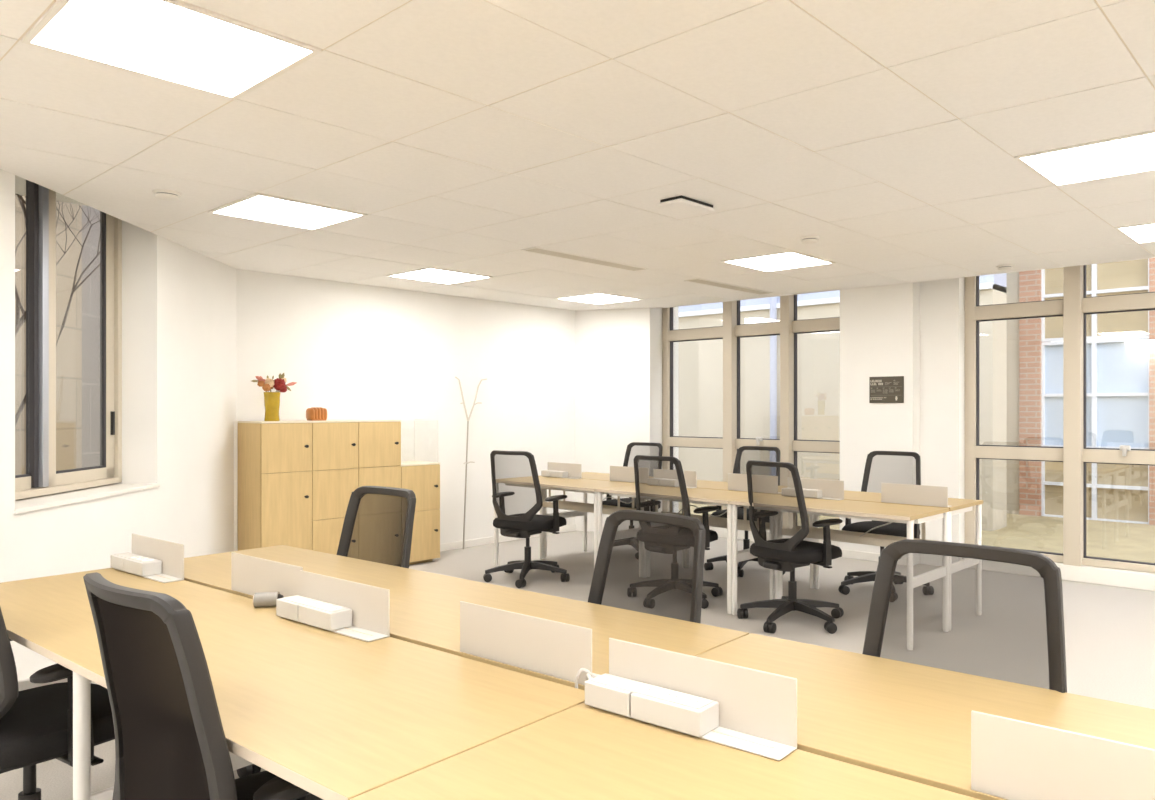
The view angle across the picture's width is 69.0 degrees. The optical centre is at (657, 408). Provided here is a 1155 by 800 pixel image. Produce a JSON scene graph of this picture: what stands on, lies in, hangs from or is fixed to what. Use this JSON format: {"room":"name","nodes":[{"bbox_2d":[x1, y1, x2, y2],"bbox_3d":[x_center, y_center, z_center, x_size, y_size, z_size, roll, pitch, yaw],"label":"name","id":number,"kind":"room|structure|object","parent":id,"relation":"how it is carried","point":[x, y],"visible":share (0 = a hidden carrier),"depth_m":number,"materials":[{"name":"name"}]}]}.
{"room":"open-plan office","nodes":[
{"label":"open-plan office","id":0,"kind":"room"},
{"bbox_2d":[15,175,87,205],"bbox_3d":[-0.436,-1.508,1.952,10.600,0.150,12.200,0,0,41],"label":"ceiling slab","id":1,"kind":"structure","parent":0,"point":[20,183],"depth_m":5.54,"materials":[{"name":"paint"}]},
{"bbox_2d":[0,169,235,680],"bbox_3d":[-2.856,-0.058,2.019,0.300,2.750,9.110,0,0,-6],"label":"wall","id":2,"kind":"structure","parent":0,"point":[179,302],"depth_m":5.08,"materials":[{"name":"paint"}]},
{"bbox_2d":[15,180,121,499],"bbox_3d":[-3.220,-0.428,4.402,0.090,1.750,1.325,0,0,-6],"label":"window","id":3,"kind":"structure","parent":2,"relation":"in","point":[41,477],"depth_m":4.40,"materials":[{"name":"beige metal"}]},
{"bbox_2d":[13,483,159,513],"bbox_3d":[-3.104,0.466,4.417,0.282,0.022,1.350,0,0,-6],"label":"window sill","id":4,"kind":"structure","parent":2,"relation":"attached to","point":[30,504],"depth_m":4.37,"materials":[{"name":"white paint"}]},
{"bbox_2d":[236,269,574,550],"bbox_3d":[-2.107,-0.058,7.790,0.270,2.750,4.100,0,0,41],"label":"wall","id":5,"kind":"structure","parent":0,"point":[352,351],"depth_m":7.64,"materials":[{"name":"paint"}]},
{"bbox_2d":[440,524,575,551],"bbox_3d":[-2.034,1.282,7.656,0.015,0.070,3.550,0,0,41],"label":"baseboard","id":6,"kind":"structure","parent":5,"relation":"attached to","point":[486,540],"depth_m":8.06,"materials":[{"name":"white paint"}]},
{"bbox_2d":[0,0,1154,310],"bbox_3d":[-0.241,-1.065,2.049,10.030,0.020,10.600,0,0,41],"label":"ceiling","id":7,"kind":"structure","parent":0,"point":[469,135],"depth_m":3.23,"materials":[{"name":"tile"}]},
{"bbox_2d":[152,189,181,200],"bbox_3d":[-2.395,-1.038,4.077,0.124,0.034,0.124,0,0,41],"label":"smoke detector","id":8,"kind":"object","parent":7,"relation":"attached to","point":[162,194],"visible":1,"depth_m":4.04,"materials":[{"name":"white paint"}]},
{"bbox_2d":[21,0,321,99],"bbox_3d":[-1.406,-1.058,2.425,0.592,0.018,0.592,0,0,41],"label":"recessed light","id":9,"kind":"object","parent":7,"relation":"in","point":[178,42],"visible":0.91,"depth_m":2.40,"materials":[{"name":"white paint"}]},
{"bbox_2d":[208,193,367,230],"bbox_3d":[-1.994,-1.058,4.507,0.592,0.018,0.592,0,0,41],"label":"recessed light","id":10,"kind":"object","parent":7,"relation":"in","point":[261,207],"visible":0.89,"depth_m":4.49,"materials":[{"name":"white paint"}]},
{"bbox_2d":[386,267,492,284],"bbox_3d":[-1.736,-1.058,6.655,0.592,0.018,0.592,0,0,41],"label":"recessed light","id":11,"kind":"object","parent":7,"relation":"in","point":[429,274],"visible":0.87,"depth_m":6.64,"materials":[{"name":"white paint"}]},
{"bbox_2d":[521,247,646,270],"bbox_3d":[-0.492,-1.056,5.928,0.145,0.010,1.110,0,0,41],"label":"ceiling vent","id":12,"kind":"object","parent":7,"relation":"in","point":[537,250],"visible":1,"depth_m":5.87,"materials":[{"name":"grey metal"}]},
{"bbox_2d":[555,292,641,304],"bbox_3d":[-0.566,-1.058,8.023,0.592,0.018,0.592,0,0,41],"label":"recessed light","id":13,"kind":"object","parent":7,"relation":"in","point":[598,298],"visible":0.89,"depth_m":7.99,"materials":[{"name":"white paint"}]},
{"bbox_2d":[561,294,637,303],"bbox_3d":[-0.566,-1.058,8.023,0.556,0.010,0.556,0,0,41],"label":"diffuser","id":14,"kind":"object","parent":13,"relation":"attached to","point":[584,298],"depth_m":7.99,"materials":[{"name":"white plastic"}]},
{"bbox_2d":[659,195,713,214],"bbox_3d":[0.152,-1.040,4.291,0.152,0.030,0.282,0,0,41],"label":"ceiling vent","id":15,"kind":"object","parent":7,"relation":"attached to","point":[683,204],"visible":1,"depth_m":4.24,"materials":[{"name":"plastic"}]},
{"bbox_2d":[684,278,771,294],"bbox_3d":[0.633,-1.056,7.243,0.145,0.010,1.110,0,0,41],"label":"ceiling vent","id":16,"kind":"object","parent":7,"relation":"in","point":[700,281],"visible":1,"depth_m":7.20,"materials":[{"name":"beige metal"}]},
{"bbox_2d":[721,251,834,271],"bbox_3d":[0.868,-1.058,6.006,0.592,0.018,0.592,0,0,41],"label":"recessed light","id":17,"kind":"object","parent":7,"relation":"in","point":[786,260],"visible":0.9,"depth_m":5.98,"materials":[{"name":"white paint"}]},
{"bbox_2d":[800,236,819,243],"bbox_3d":[0.939,-1.038,5.158,0.124,0.034,0.124,0,0,41],"label":"smoke detector","id":18,"kind":"object","parent":7,"relation":"attached to","point":[805,239],"visible":1,"depth_m":5.12,"materials":[{"name":"white paint"}]},
{"bbox_2d":[996,264,1013,270],"bbox_3d":[2.569,-1.038,6.172,0.124,0.034,0.124,0,0,41],"label":"smoke detector","id":19,"kind":"object","parent":7,"relation":"attached to","point":[1006,267],"visible":1,"depth_m":6.13,"materials":[{"name":"white paint"}]},
{"bbox_2d":[1014,130,1154,186],"bbox_3d":[1.912,-1.058,3.534,0.592,0.018,0.592,0,0,41],"label":"recessed light","id":20,"kind":"object","parent":7,"relation":"in","point":[1130,154],"visible":0.98,"depth_m":3.54,"materials":[{"name":"white paint"}]},
{"bbox_2d":[1115,222,1154,243],"bbox_3d":[3.082,-1.058,4.902,0.592,0.018,0.592,0,0,41],"label":"recessed light","id":21,"kind":"object","parent":7,"relation":"in","point":[1138,233],"visible":0.93,"depth_m":5.00,"materials":[{"name":"white paint"}]},
{"bbox_2d":[0,531,1154,799],"bbox_3d":[-0.436,1.417,1.952,10.600,0.200,12.200,0,0,41],"label":"floor","id":22,"kind":"structure","parent":0,"point":[1109,630],"depth_m":5.39,"materials":[{"name":"carpet"}]},
{"bbox_2d":[0,607,114,799],"bbox_3d":[-1.765,0.817,2.314,0.663,0.999,0.641,0,0,32],"label":"office chair","id":23,"kind":"object","parent":22,"relation":"on","point":[36,724],"visible":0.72,"depth_m":2.18,"materials":[{"name":"black fabric"}]},
{"bbox_2d":[83,572,322,799],"bbox_3d":[-0.826,0.817,1.668,0.656,0.999,0.672,0,0,38],"label":"office chair","id":24,"kind":"object","parent":22,"relation":"on","point":[171,743],"visible":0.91,"depth_m":1.48,"materials":[{"name":"black fabric"}]},
{"bbox_2d":[234,421,236,550],"bbox_3d":[-3.186,0.705,6.292,0.022,1.225,0.029,0,0,41],"label":"strip","id":25,"kind":"object","parent":22,"relation":"on","point":[235,422],"visible":0.58,"depth_m":6.29,"materials":[{"name":"white paint"}]},
{"bbox_2d":[238,421,311,550],"bbox_3d":[-2.879,0.706,6.300,0.434,1.223,0.381,0,0,41],"label":"locker","id":26,"kind":"object","parent":22,"relation":"on","point":[275,457],"visible":0.87,"depth_m":6.17,"materials":[{"name":"brown wood"}]},
{"bbox_2d":[264,392,279,420],"bbox_3d":[-2.906,-0.015,6.294,0.111,0.218,0.111,0,0,41],"label":"vase","id":27,"kind":"object","parent":26,"relation":"on","point":[271,399],"visible":0.96,"depth_m":6.25,"materials":[{"name":"yellow ceramic"}]},
{"bbox_2d":[252,373,296,391],"bbox_3d":[-2.888,-0.160,6.295,0.338,0.231,0.134,0,0,-32],"label":"bunch","id":28,"kind":"object","parent":27,"relation":"in","point":[279,384],"visible":1,"depth_m":6.27,"materials":[{"name":"red plant"}]},
{"bbox_2d":[0,568,584,799],"bbox_3d":[-1.220,0.952,2.198,2.338,0.730,0.582,0,0,37],"label":"desk","id":29,"kind":"object","parent":22,"relation":"on","point":[331,715],"visible":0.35,"depth_m":1.78,"materials":[{"name":"laminate"}]},
{"bbox_2d":[111,533,183,582],"bbox_3d":[-1.811,0.526,2.957,0.430,0.122,0.072,0,0,37],"label":"screen","id":30,"kind":"object","parent":29,"relation":"on","point":[171,554],"depth_m":2.93,"materials":[{"name":"grey plastic"}]},
{"bbox_2d":[253,592,283,606],"bbox_3d":[-1.153,0.565,2.474,0.079,0.042,0.042,0,0,-11],"label":"cylinder","id":31,"kind":"object","parent":29,"relation":"on","point":[262,599],"visible":0.86,"depth_m":2.46,"materials":[{"name":"grey plastic"}]},
{"bbox_2d":[276,570,389,641],"bbox_3d":[-0.881,0.526,2.248,0.430,0.122,0.072,0,0,37],"label":"screen","id":32,"kind":"object","parent":29,"relation":"on","point":[370,605],"depth_m":2.23,"materials":[{"name":"grey plastic"}]},
{"bbox_2d":[288,420,358,554],"bbox_3d":[-2.631,0.706,6.589,0.434,1.223,0.381,0,0,41],"label":"locker","id":33,"kind":"object","parent":22,"relation":"on","point":[334,442],"visible":0.55,"depth_m":6.45,"materials":[{"name":"brown wood"}]},
{"bbox_2d":[306,407,326,420],"bbox_3d":[-2.679,0.042,6.560,0.110,0.104,0.141,0,0,41],"label":"ribbed pot","id":34,"kind":"object","parent":33,"relation":"on","point":[313,413],"visible":1,"depth_m":6.52,"materials":[{"name":"orange ceramic"}]},
{"bbox_2d":[237,486,415,777],"bbox_3d":[-1.230,0.817,3.190,0.656,0.999,0.672,0,0,38],"label":"office chair","id":35,"kind":"object","parent":22,"relation":"on","point":[379,520],"visible":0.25,"depth_m":3.35,"materials":[{"name":"black plastic"}]},
{"bbox_2d":[358,420,400,487],"bbox_3d":[-2.384,0.706,6.879,0.434,1.223,0.381,0,0,41],"label":"locker","id":36,"kind":"object","parent":22,"relation":"on","point":[379,441],"visible":0.41,"depth_m":6.75,"materials":[{"name":"brown wood"}]},
{"bbox_2d":[401,461,439,564],"bbox_3d":[-2.136,0.891,7.168,0.434,0.852,0.381,0,0,41],"label":"locker","id":37,"kind":"object","parent":22,"relation":"on","point":[421,477],"visible":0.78,"depth_m":7.08,"materials":[{"name":"brown wood"}]},
{"bbox_2d":[401,420,438,464],"bbox_3d":[-2.142,0.281,7.171,0.361,0.367,0.366,0,0,41],"label":"acrylic box","id":38,"kind":"object","parent":37,"relation":"on","point":[401,420],"visible":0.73,"depth_m":7.19,"materials":[{"name":"white paint"}]},
{"bbox_2d":[184,545,748,690],"bbox_3d":[-0.865,0.952,2.665,2.338,0.730,0.582,0,0,37],"label":"desk","id":39,"kind":"object","parent":22,"relation":"on","point":[424,606],"visible":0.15,"depth_m":2.45,"materials":[{"name":"laminate"}]},
{"bbox_2d":[231,552,302,597],"bbox_3d":[-1.193,0.526,2.601,0.425,0.122,0.064,0,0,37],"label":"screen","id":40,"kind":"object","parent":39,"relation":"on","point":[250,575],"visible":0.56,"depth_m":2.58,"materials":[{"name":"grey plastic"}]},
{"bbox_2d":[460,601,599,684],"bbox_3d":[-0.290,0.526,1.914,0.425,0.122,0.064,0,0,37],"label":"screen","id":41,"kind":"object","parent":39,"relation":"on","point":[556,649],"visible":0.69,"depth_m":1.88,"materials":[{"name":"grey plastic"}]},
{"bbox_2d":[575,668,596,688],"bbox_3d":[-0.145,0.623,1.763,0.061,0.150,0.014,0,0,4],"label":"power cable","id":42,"kind":"object","parent":39,"relation":"attached to","point":[581,669],"visible":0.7,"depth_m":1.76,"materials":[{"name":"grey plastic"}]},
{"bbox_2d":[455,376,486,548],"bbox_3d":[-1.753,0.508,7.875,0.053,1.612,0.364,0,0,41],"label":"coat stand","id":43,"kind":"object","parent":22,"relation":"on","point":[463,403],"visible":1,"depth_m":7.83,"materials":[{"name":"beige wood"}]},
{"bbox_2d":[483,450,569,587],"bbox_3d":[-0.977,0.817,6.467,0.667,0.999,0.657,0,0,30],"label":"office chair","id":44,"kind":"object","parent":22,"relation":"on","point":[522,525],"visible":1,"depth_m":6.33,"materials":[{"name":"black plastic"}]},
{"bbox_2d":[494,476,634,567],"bbox_3d":[-0.740,0.952,6.730,1.213,0.730,0.544,0,0,41],"label":"desk","id":45,"kind":"object","parent":22,"relation":"on","point":[552,483],"visible":0.48,"depth_m":6.63,"materials":[{"name":"laminate"}]},
{"bbox_2d":[541,462,581,478],"bbox_3d":[-0.822,0.526,7.101,0.430,0.122,0.072,0,0,41],"label":"screen","id":46,"kind":"object","parent":45,"relation":"on","point":[574,471],"depth_m":7.09,"materials":[{"name":"grey plastic"}]},
{"bbox_2d":[542,489,635,514],"bbox_3d":[-0.560,0.729,6.936,1.016,0.236,0.170,0,0,41],"label":"cable tray","id":47,"kind":"object","parent":45,"relation":"attached to","point":[568,505],"visible":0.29,"depth_m":6.93,"materials":[{"name":"silver metal"}]},
{"bbox_2d":[602,497,633,503],"bbox_3d":[-0.343,0.722,6.742,0.504,0.234,0.054,0,0,37],"label":"power cable","id":48,"kind":"object","parent":47,"relation":"in","point":[606,497],"visible":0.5,"depth_m":6.71,"materials":[{"name":"grey plastic"}]},
{"bbox_2d":[543,472,683,558],"bbox_3d":[-0.380,0.952,7.142,1.213,0.730,0.544,0,0,41],"label":"desk","id":49,"kind":"object","parent":22,"relation":"on","point":[585,475],"visible":0.35,"depth_m":7.47,"materials":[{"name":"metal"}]},
{"bbox_2d":[610,466,648,482],"bbox_3d":[-0.209,0.526,6.688,0.425,0.122,0.064,0,0,41],"label":"screen","id":50,"kind":"object","parent":49,"relation":"on","point":[617,473],"visible":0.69,"depth_m":6.71,"materials":[{"name":"grey plastic"}]},
{"bbox_2d":[602,442,661,511],"bbox_3d":[-0.254,0.817,7.632,0.647,0.999,0.665,0,0,38],"label":"office chair","id":51,"kind":"object","parent":22,"relation":"on","point":[657,464],"visible":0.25,"depth_m":7.67,"materials":[{"name":"black plastic"}]},
{"bbox_2d":[588,510,705,622],"bbox_3d":[-0.168,0.817,2.346,0.689,1.000,0.647,0,0,45],"label":"office chair","id":52,"kind":"object","parent":22,"relation":"on","point":[648,562],"visible":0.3,"depth_m":2.52,"materials":[{"name":"black plastic"}]},
{"bbox_2d":[350,702,979,799],"bbox_3d":[0.642,0.952,0.780,2.338,0.730,0.582,0,0,37],"label":"desk","id":53,"kind":"object","parent":22,"relation":"on","point":[582,751],"visible":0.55,"depth_m":1.35,"materials":[{"name":"laminate"}]},
{"bbox_2d":[585,638,796,760],"bbox_3d":[0.048,0.526,1.541,0.430,0.122,0.072,0,0,37],"label":"screen","id":54,"kind":"object","parent":53,"relation":"on","point":[758,709],"depth_m":1.52,"materials":[{"name":"beige plastic"}]},
{"bbox_2d":[586,674,591,680],"bbox_3d":[-0.126,0.692,1.714,0.032,0.283,0.094,0,0,-17],"label":"power cable","id":55,"kind":"object","parent":54,"relation":"attached to","point":[588,676],"visible":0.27,"depth_m":1.73,"materials":[{"name":"grey plastic"}]},
{"bbox_2d":[643,687,662,693],"bbox_3d":[-0.009,0.533,1.580,0.037,0.001,0.037,0,0,41],"label":"socket","id":56,"kind":"object","parent":54,"relation":"attached to","point":[646,690],"depth_m":1.58,"materials":[{"name":"grey plastic"}]},
{"bbox_2d":[663,692,682,698],"bbox_3d":[0.029,0.533,1.552,0.037,0.001,0.037,0,0,41],"label":"socket","id":57,"kind":"object","parent":54,"relation":"attached to","point":[666,695],"depth_m":1.55,"materials":[{"name":"grey plastic"}]},
{"bbox_2d":[684,697,703,704],"bbox_3d":[0.066,0.533,1.523,0.037,0.001,0.037,0,0,41],"label":"socket","id":58,"kind":"object","parent":54,"relation":"attached to","point":[687,700],"depth_m":1.52,"materials":[{"name":"grey plastic"}]},
{"bbox_2d":[634,455,722,608],"bbox_3d":[0.116,0.817,5.749,0.662,0.999,0.640,0,0,41],"label":"office chair","id":59,"kind":"object","parent":22,"relation":"on","point":[643,497],"visible":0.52,"depth_m":5.67,"materials":[{"name":"black plastic"}]},
{"bbox_2d":[595,485,773,613],"bbox_3d":[0.175,0.952,5.930,1.213,0.730,0.544,0,0,41],"label":"desk","id":60,"kind":"object","parent":22,"relation":"on","point":[695,495],"visible":0.43,"depth_m":5.72,"materials":[{"name":"laminate"}]},
{"bbox_2d":[649,469,696,487],"bbox_3d":[0.105,0.526,6.291,0.430,0.122,0.072,0,0,41],"label":"screen","id":61,"kind":"object","parent":60,"relation":"on","point":[690,476],"depth_m":6.30,"materials":[{"name":"grey plastic"}]},
{"bbox_2d":[704,446,784,576],"bbox_3d":[0.747,0.817,6.810,0.652,0.999,0.663,0,0,38],"label":"office chair","id":62,"kind":"object","parent":22,"relation":"on","point":[740,511],"visible":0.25,"depth_m":6.80,"materials":[{"name":"black plastic"}]},
{"bbox_2d":[689,480,813,587],"bbox_3d":[0.536,0.952,6.342,1.213,0.730,0.544,0,0,41],"label":"desk","id":63,"kind":"object","parent":22,"relation":"on","point":[718,485],"visible":0.16,"depth_m":6.21,"materials":[{"name":"laminate"}]},
{"bbox_2d":[655,500,769,530],"bbox_3d":[0.356,0.729,6.136,1.016,0.236,0.170,0,0,41],"label":"cable tray","id":64,"kind":"object","parent":63,"relation":"attached to","point":[720,522],"visible":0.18,"depth_m":5.99,"materials":[{"name":"silver metal"}]},
{"bbox_2d":[676,505,726,516],"bbox_3d":[0.352,0.722,6.133,0.655,0.234,0.056,0,0,41],"label":"power cable","id":65,"kind":"object","parent":64,"relation":"in","point":[690,505],"visible":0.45,"depth_m":6.13,"materials":[{"name":"grey plastic"}]},
{"bbox_2d":[728,473,780,493],"bbox_3d":[0.687,0.526,5.905,0.425,0.122,0.064,0,0,41],"label":"screen","id":66,"kind":"object","parent":63,"relation":"on","point":[737,482],"visible":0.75,"depth_m":5.92,"materials":[{"name":"grey plastic"}]},
{"bbox_2d":[737,460,843,633],"bbox_3d":[0.848,0.817,5.139,0.660,0.999,0.647,0,0,-39],"label":"office chair","id":67,"kind":"object","parent":22,"relation":"on","point":[785,554],"visible":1,"depth_m":5.05,"materials":[{"name":"black plastic"}]},
{"bbox_2d":[729,494,948,614],"bbox_3d":[1.091,0.952,5.130,1.213,0.730,0.544,0,0,41],"label":"desk","id":68,"kind":"object","parent":22,"relation":"on","point":[910,515],"visible":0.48,"depth_m":5.01,"materials":[{"name":"laminate"}]},
{"bbox_2d":[781,477,843,499],"bbox_3d":[1.016,0.526,5.495,0.430,0.122,0.072,0,0,41],"label":"screen","id":69,"kind":"object","parent":68,"relation":"on","point":[831,489],"depth_m":5.47,"materials":[{"name":"beige plastic"}]},
{"bbox_2d":[782,513,936,546],"bbox_3d":[1.271,0.729,5.336,1.016,0.236,0.170,0,0,41],"label":"cable tray","id":70,"kind":"object","parent":68,"relation":"attached to","point":[816,533],"visible":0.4,"depth_m":5.33,"materials":[{"name":"silver metal"}]},
{"bbox_2d":[859,522,891,536],"bbox_3d":[1.322,0.722,5.303,0.503,0.234,0.030,0,0,41],"label":"power cable","id":71,"kind":"object","parent":70,"relation":"in","point":[889,522],"visible":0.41,"depth_m":5.27,"materials":[{"name":"grey plastic"}]},
{"bbox_2d":[838,451,920,594],"bbox_3d":[1.638,0.817,6.035,0.672,0.999,0.649,0,0,40],"label":"office chair","id":72,"kind":"object","parent":22,"relation":"on","point":[892,529],"visible":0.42,"depth_m":5.99,"materials":[{"name":"black plastic"}]},
{"bbox_2d":[779,490,982,598],"bbox_3d":[1.451,0.952,5.542,1.213,0.730,0.544,0,0,41],"label":"desk","id":73,"kind":"object","parent":22,"relation":"on","point":[958,506],"visible":0.36,"depth_m":5.39,"materials":[{"name":"laminate"}]},
{"bbox_2d":[881,483,950,506],"bbox_3d":[1.583,0.526,5.122,0.425,0.122,0.064,0,0,41],"label":"screen","id":74,"kind":"object","parent":73,"relation":"on","point":[937,496],"visible":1,"depth_m":5.09,"materials":[{"name":"grey plastic"}]},
{"bbox_2d":[696,633,1154,799],"bbox_3d":[0.998,0.952,1.247,2.338,0.730,0.582,0,0,37],"label":"desk","id":75,"kind":"object","parent":22,"relation":"on","point":[905,720],"visible":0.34,"depth_m":1.64,"materials":[{"name":"laminate"}]},
{"bbox_2d":[971,710,1154,799],"bbox_3d":[0.671,0.526,1.183,0.425,0.122,0.064,0,0,37],"label":"screen","id":76,"kind":"object","parent":75,"relation":"on","point":[1012,759],"visible":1,"depth_m":1.22,"materials":[{"name":"grey plastic"}]},
{"bbox_2d":[862,539,1066,692],"bbox_3d":[0.574,0.817,1.785,0.655,0.999,0.666,0,0,40],"label":"office chair","id":77,"kind":"object","parent":22,"relation":"on","point":[992,612],"visible":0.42,"depth_m":1.92,"materials":[{"name":"black plastic"}]},
{"bbox_2d":[575,277,964,553],"bbox_3d":[3.138,-0.058,6.205,10.300,2.750,0.990,0,0,41],"label":"wall","id":78,"kind":"structure","parent":0,"point":[915,331],"depth_m":7.26,"materials":[{"name":"paint"}]},
{"bbox_2d":[662,295,839,546],"bbox_3d":[0.944,-0.023,8.391,2.315,2.680,0.180,0,0,41],"label":"window","id":79,"kind":"structure","parent":78,"relation":"in","point":[788,327],"depth_m":8.46,"materials":[{"name":"beige metal"}]},
{"bbox_2d":[841,549,879,561],"bbox_3d":[1.874,1.282,7.205,0.680,0.070,0.014,0,0,41],"label":"baseboard","id":80,"kind":"structure","parent":78,"relation":"attached to","point":[869,556],"depth_m":7.29,"materials":[{"name":"white paint"}]},
{"bbox_2d":[869,376,903,402],"bbox_3d":[1.955,-0.161,7.136,0.310,0.226,0.013,0,0,41],"label":"wall sign","id":81,"kind":"object","parent":78,"relation":"attached to","point":[889,389],"visible":1,"depth_m":7.13,"materials":[{"name":"brown"}]},
{"bbox_2d":[663,257,1154,307],"bbox_3d":[3.534,-1.245,5.784,9.150,0.381,0.015,0,0,41],"label":"trim","id":82,"kind":"structure","parent":78,"relation":"attached to","point":[1152,257],"depth_m":6.83,"materials":[{"name":"paint"}]},
{"bbox_2d":[965,265,1154,590],"bbox_3d":[3.866,-0.023,5.892,3.385,2.680,0.180,0,0,41],"label":"window","id":83,"kind":"structure","parent":78,"relation":"in","point":[1073,563],"depth_m":6.40,"materials":[{"name":"beige metal"}]},
{"label":"outside","id":84,"kind":"structure","parent":0,"visible":0},
{"bbox_2d":[679,502,1154,562],"bbox_3d":[-0.979,1.567,3.470,34.000,0.200,36.000,0,0,41],"label":"ground","id":85,"kind":"structure","parent":84,"point":[1104,539],"depth_m":9.58,"materials":[{"name":"beige concrete"}]},
{"bbox_2d":[15,195,99,474],"bbox_3d":[-6.667,-1.858,7.271,0.900,6.650,14.000,0,0,-6],"label":"stone building","id":86,"kind":"structure","parent":85,"relation":"on","point":[78,344],"depth_m":9.19,"materials":[{"name":"beige stone"}]},
{"bbox_2d":[15,194,99,425],"bbox_3d":[-4.871,-0.603,6.155,2.371,4.143,2.282,0,0,22],"label":"bare tree","id":87,"kind":"object","parent":85,"relation":"on","point":[19,321],"visible":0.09,"depth_m":6.22,"materials":[{"name":"brown plant"}]},
{"bbox_2d":[679,273,1006,530],"bbox_3d":[0.699,-1.633,13.084,9.050,6.200,0.608,0,0,41],"label":"building","id":88,"kind":"structure","parent":85,"relation":"on","point":[818,354],"depth_m":11.69,"materials":[{"name":"grey"}]},
{"bbox_2d":[1007,258,1154,525],"bbox_3d":[6.710,-2.023,10.381,9.700,7.020,0.500,0,0,41],"label":"brick building","id":89,"kind":"structure","parent":85,"relation":"on","point":[1120,373],"depth_m":11.01,"materials":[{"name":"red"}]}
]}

